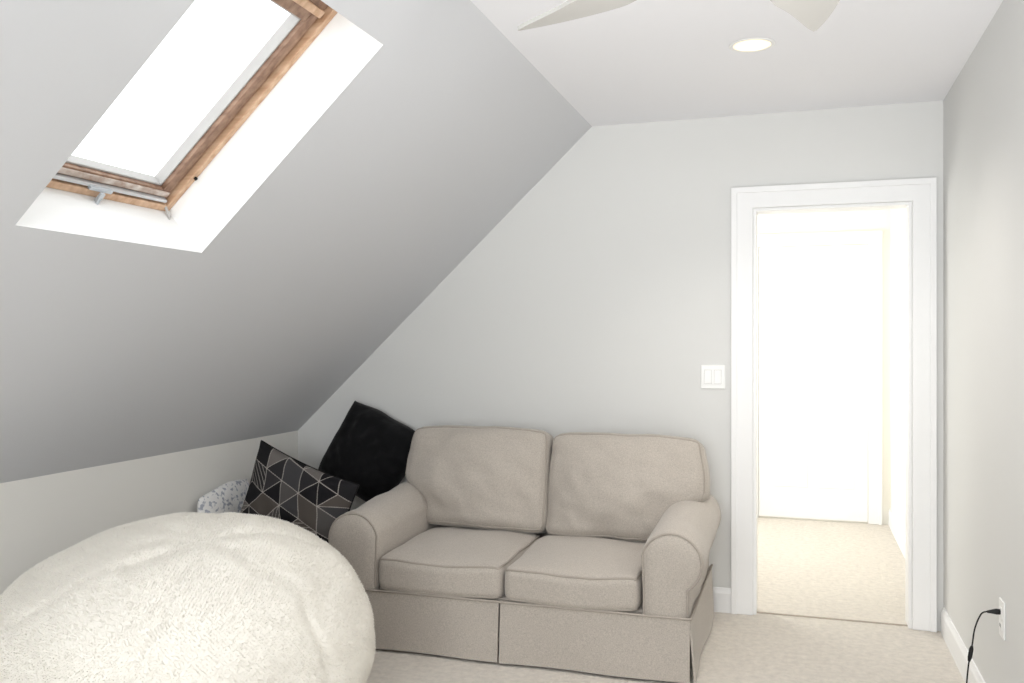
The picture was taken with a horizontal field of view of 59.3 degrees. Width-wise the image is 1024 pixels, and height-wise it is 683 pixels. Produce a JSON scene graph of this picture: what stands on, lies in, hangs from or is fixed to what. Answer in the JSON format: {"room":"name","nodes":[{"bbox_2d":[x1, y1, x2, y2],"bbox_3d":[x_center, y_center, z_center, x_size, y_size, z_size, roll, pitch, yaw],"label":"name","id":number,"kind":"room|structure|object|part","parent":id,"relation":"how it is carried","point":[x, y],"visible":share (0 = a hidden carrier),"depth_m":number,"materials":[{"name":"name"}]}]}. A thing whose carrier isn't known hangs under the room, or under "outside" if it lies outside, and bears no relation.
{"room":"attic living room","nodes":[
{"label":"attic living room","id":0,"kind":"room"},
{"bbox_2d":[0,431,297,594],"bbox_3d":[-2.222,0.919,2.378,0.100,0.878,6.180,0,0,18],"label":"wall","id":1,"kind":"structure","parent":0,"point":[41,517],"depth_m":3.80,"materials":[{"name":"white paint"}]},
{"bbox_2d":[0,0,591,482],"bbox_3d":[-1.342,-0.298,2.113,1.913,1.800,6.210,0,0,18],"label":"sloped ceiling","id":2,"kind":"structure","parent":0,"point":[405,132],"depth_m":3.18,"materials":[{"name":"white paint"}]},
{"bbox_2d":[46,0,337,219],"bbox_3d":[-0.999,-0.754,2.621,0.736,0.777,0.757,0,0,18],"label":"window","id":3,"kind":"structure","parent":2,"relation":"in","point":[307,19],"depth_m":2.90,"materials":[{"name":"brown wood"}]},
{"bbox_3d":[-1.262,-0.417,2.739,0.047,0.104,0.090,0,0,18],"label":"handle","id":4,"kind":"part","parent":3,"relation":"part of","materials":[{"name":"grey metal"}]},
{"bbox_3d":[-1.257,-0.492,2.704,0.017,0.017,0.671,0,0,18],"label":"worn rail","id":5,"kind":"part","parent":3,"relation":"part of","materials":[{"name":"brown wood"}]},
{"bbox_3d":[-0.704,-1.034,2.527,0.026,0.025,0.671,0,0,18],"label":"rail","id":6,"kind":"part","parent":3,"relation":"part of","materials":[{"name":"brown wood"}]},
{"bbox_2d":[240,440,358,543],"bbox_3d":[-1.054,0.853,4.314,0.656,0.728,0.264,0,0,21],"label":"throw pillow","id":7,"kind":"object","parent":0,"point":[283,487],"visible":0.51,"depth_m":4.25,"materials":[{"name":"black fabric"}]},
{"bbox_2d":[298,101,942,630],"bbox_3d":[0.379,0.065,4.802,3.683,2.587,0.120,0,0,18],"label":"wall","id":8,"kind":"structure","parent":0,"point":[599,301],"depth_m":4.67,"materials":[{"name":"white paint"}]},
{"bbox_2d":[701,365,724,388],"bbox_3d":[1.011,0.178,4.530,0.120,0.120,0.014,0,0,18],"label":"light switch","id":9,"kind":"object","parent":8,"relation":"attached to","point":[712,376],"visible":1,"depth_m":4.53,"materials":[{"name":"white plastic"}]},
{"bbox_2d":[713,587,730,612],"bbox_3d":[-0.071,1.297,4.875,2.452,0.122,0.014,0,0,18],"label":"baseboard","id":10,"kind":"structure","parent":8,"relation":"attached to","point":[721,596],"depth_m":4.51,"materials":[{"name":"white paint"}]},
{"bbox_2d":[731,177,936,631],"bbox_3d":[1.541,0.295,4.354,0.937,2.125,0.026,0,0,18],"label":"trim","id":11,"kind":"structure","parent":8,"relation":"attached to","point":[922,192],"depth_m":4.32,"materials":[{"name":"white paint"}]},
{"bbox_2d":[365,517,964,682],"bbox_3d":[-0.141,1.408,3.089,3.633,0.100,8.800,0,0,18],"label":"floor","id":12,"kind":"structure","parent":0,"point":[828,569],"depth_m":4.13,"materials":[{"name":"carpet"}]},
{"bbox_2d":[0,512,375,682],"bbox_3d":[-1.081,0.968,2.968,1.228,0.780,1.189,0,0,18],"label":"bean bag","id":13,"kind":"object","parent":12,"relation":"on","point":[185,597],"visible":1,"depth_m":2.59,"materials":[{"name":"white fabric"}]},
{"bbox_2d":[197,479,248,513],"bbox_3d":[-1.416,1.023,4.503,0.132,0.640,0.463,0,0,14],"label":"throw pillow","id":14,"kind":"object","parent":12,"relation":"on","point":[230,496],"visible":0.27,"depth_m":4.44,"materials":[{"name":"white fabric"}]},
{"bbox_2d":[328,425,720,682],"bbox_3d":[0.109,0.892,4.256,1.671,0.931,1.034,0,0,18],"label":"loveseat","id":15,"kind":"object","parent":12,"relation":"on","point":[588,552],"visible":0.99,"depth_m":3.98,"materials":[{"name":"beige fabric"}]},
{"bbox_2d":[318,401,414,501],"bbox_3d":[-0.779,0.625,4.955,0.610,0.590,0.246,0,0,7],"label":"throw pillow","id":16,"kind":"object","parent":15,"relation":"on","point":[370,449],"visible":0.89,"depth_m":4.87,"materials":[{"name":"black fabric"}]},
{"bbox_3d":[-0.586,1.010,4.403,0.258,0.585,0.848,0,0,18],"label":"arm","id":17,"kind":"part","parent":15,"relation":"part of"},
{"bbox_3d":[-0.420,1.221,3.899,0.759,0.250,0.026,0,0,18],"label":"skirt panel","id":18,"kind":"part","parent":15,"relation":"part of","materials":[{"name":"beige fabric"}]},
{"bbox_2d":[379,526,539,598],"bbox_3d":[-0.225,1.002,4.182,0.578,0.200,0.678,0,0,18],"label":"seat cushion","id":19,"kind":"object","parent":15,"relation":"on","point":[416,562],"depth_m":3.94,"materials":[{"name":"beige fabric"}]},
{"bbox_2d":[406,425,553,532],"bbox_3d":[-0.169,0.688,4.553,0.770,0.521,0.386,0,0,18],"label":"cushion","id":20,"kind":"object","parent":15,"relation":"on","point":[497,479],"depth_m":4.40,"materials":[{"name":"beige fabric"}]},
{"bbox_3d":[0.239,0.948,4.663,1.470,0.660,0.180,0,0,18],"label":"backrest","id":21,"kind":"part","parent":15,"relation":"part of","materials":[{"name":"beige fabric"}]},
{"bbox_2d":[505,535,645,611],"bbox_3d":[0.331,1.003,4.005,0.578,0.199,0.678,0,0,18],"label":"seat cushion","id":22,"kind":"object","parent":15,"relation":"on","point":[551,573],"depth_m":3.74,"materials":[{"name":"beige fabric"}]},
{"bbox_3d":[0.324,1.221,3.660,0.787,0.250,0.030,0,0,18],"label":"skirt panel","id":23,"kind":"part","parent":15,"relation":"part of","materials":[{"name":"beige fabric"}]},
{"bbox_2d":[547,432,709,541],"bbox_3d":[0.555,0.703,4.322,0.770,0.522,0.399,0,0,18],"label":"cushion","id":24,"kind":"object","parent":15,"relation":"on","point":[618,487],"depth_m":4.19,"materials":[{"name":"beige fabric"}]},
{"bbox_3d":[0.760,1.009,3.973,0.259,0.589,0.848,0,0,18],"label":"arm","id":25,"kind":"part","parent":15,"relation":"part of"},
{"bbox_3d":[0.848,1.221,3.981,0.029,0.250,0.900,0,0,18],"label":"skirt panel","id":26,"kind":"part","parent":15,"relation":"part of","materials":[{"name":"beige fabric"}]},
{"bbox_2d":[757,611,907,625],"bbox_3d":[1.557,1.357,4.403,0.695,0.006,0.015,0,0,18],"label":"threshold","id":27,"kind":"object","parent":12,"relation":"on","point":[757,611],"depth_m":4.40,"materials":[{"name":"wood"}]},
{"bbox_2d":[470,0,1002,125],"bbox_3d":[0.345,-1.179,1.564,1.780,0.100,6.190,0,0,18],"label":"ceiling","id":28,"kind":"structure","parent":0,"point":[639,61],"depth_m":3.52,"materials":[{"name":"white paint"}]},
{"bbox_2d":[517,0,839,30],"bbox_3d":[0.481,-0.941,1.857,1.233,0.377,1.296,0,0,18],"label":"ceiling fan","id":29,"kind":"object","parent":28,"relation":"hanging from","point":[812,14],"visible":1,"depth_m":2.30,"materials":[{"name":"grey"}]},
{"bbox_3d":[0.222,-0.852,2.256,0.174,0.038,0.511,0,0,-35],"label":"blade","id":30,"kind":"part","parent":29,"relation":"part of","materials":[{"name":"grey"}]},
{"bbox_3d":[0.720,-0.852,2.182,0.174,0.038,0.511,0,0,37],"label":"blade","id":31,"kind":"part","parent":29,"relation":"part of","materials":[{"name":"grey"}]},
{"bbox_2d":[729,37,774,52],"bbox_3d":[0.912,-1.125,3.422,0.172,0.007,0.172,0,0,18],"label":"recessed light","id":32,"kind":"object","parent":28,"relation":"in","point":[754,44],"visible":1,"depth_m":3.41,"materials":[{"name":"white plastic"}]},
{"bbox_2d":[733,39,770,50],"bbox_3d":[0.912,-1.125,3.422,0.142,0.002,0.142,0,0,-14],"label":"diffuser","id":33,"kind":"object","parent":32,"relation":"attached to","point":[742,44],"depth_m":3.41,"materials":[{"name":"white"}]},
{"bbox_2d":[757,209,889,524],"bbox_3d":[1.963,0.065,6.984,1.993,2.587,0.100,0,0,18],"label":"wall","id":34,"kind":"structure","parent":0,"point":[863,220],"depth_m":6.70,"materials":[{"name":"white paint"}]},
{"bbox_2d":[759,244,867,521],"bbox_3d":[2.277,0.311,6.822,0.784,2.070,0.015,0,0,18],"label":"door","id":35,"kind":"structure","parent":34,"relation":"in","point":[813,300],"depth_m":6.82,"materials":[{"name":"white paint"}]},
{"bbox_3d":[2.118,-0.167,6.868,0.260,0.850,0.005,0,0,18],"label":"panel","id":36,"kind":"part","parent":35,"relation":"part of","materials":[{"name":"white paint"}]},
{"bbox_3d":[2.118,0.758,6.868,0.260,0.700,0.005,0,0,18],"label":"panel","id":37,"kind":"part","parent":35,"relation":"part of","materials":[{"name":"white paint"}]},
{"bbox_3d":[2.433,-0.167,6.767,0.260,0.850,0.005,0,0,18],"label":"panel","id":38,"kind":"part","parent":35,"relation":"part of","materials":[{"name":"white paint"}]},
{"bbox_3d":[2.433,0.758,6.767,0.260,0.700,0.005,0,0,18],"label":"panel","id":39,"kind":"part","parent":35,"relation":"part of","materials":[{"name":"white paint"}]},
{"bbox_2d":[757,230,881,524],"bbox_3d":[2.276,0.268,6.818,0.980,2.180,0.026,0,0,18],"label":"trim","id":40,"kind":"structure","parent":34,"relation":"attached to","point":[873,239],"depth_m":6.69,"materials":[{"name":"white paint"}]},
{"bbox_2d":[890,0,1023,682],"bbox_3d":[1.542,0.065,2.552,0.100,2.587,8.800,0,0,18],"label":"wall","id":41,"kind":"structure","parent":0,"point":[983,109],"depth_m":3.31,"materials":[{"name":"white paint"}]},
{"bbox_2d":[888,508,904,557],"bbox_3d":[2.422,1.297,5.499,0.014,0.122,2.450,0,0,18],"label":"baseboard","id":42,"kind":"structure","parent":41,"relation":"attached to","point":[899,535],"depth_m":6.11,"materials":[{"name":"white paint"}]},
{"bbox_2d":[941,607,984,682],"bbox_3d":[1.092,1.297,1.331,0.014,0.122,6.000,0,0,18],"label":"baseboard","id":43,"kind":"structure","parent":41,"relation":"attached to","point":[957,648],"depth_m":3.75,"materials":[{"name":"white paint"}]},
{"bbox_2d":[999,597,1004,640],"bbox_3d":[1.621,0.918,2.981,0.009,0.124,0.076,0,0,18],"label":"power outlet","id":44,"kind":"object","parent":41,"relation":"attached to","point":[1001,602],"visible":1,"depth_m":2.96,"materials":[{"name":"white plastic"}]},
{"bbox_2d":[966,609,999,682],"bbox_3d":[1.368,1.122,2.658,0.116,0.471,0.827,0,0,30],"label":"charging cable","id":45,"kind":"object","parent":44,"relation":"attached to","point":[992,611],"visible":1,"depth_m":2.99,"materials":[{"name":"black plastic"}]},
{"bbox_3d":[1.357,1.126,2.655,0.095,0.462,0.814,0,0,27],"label":"cord","id":46,"kind":"part","parent":45,"relation":"part of","materials":[{"name":"black rubber"}]}
]}

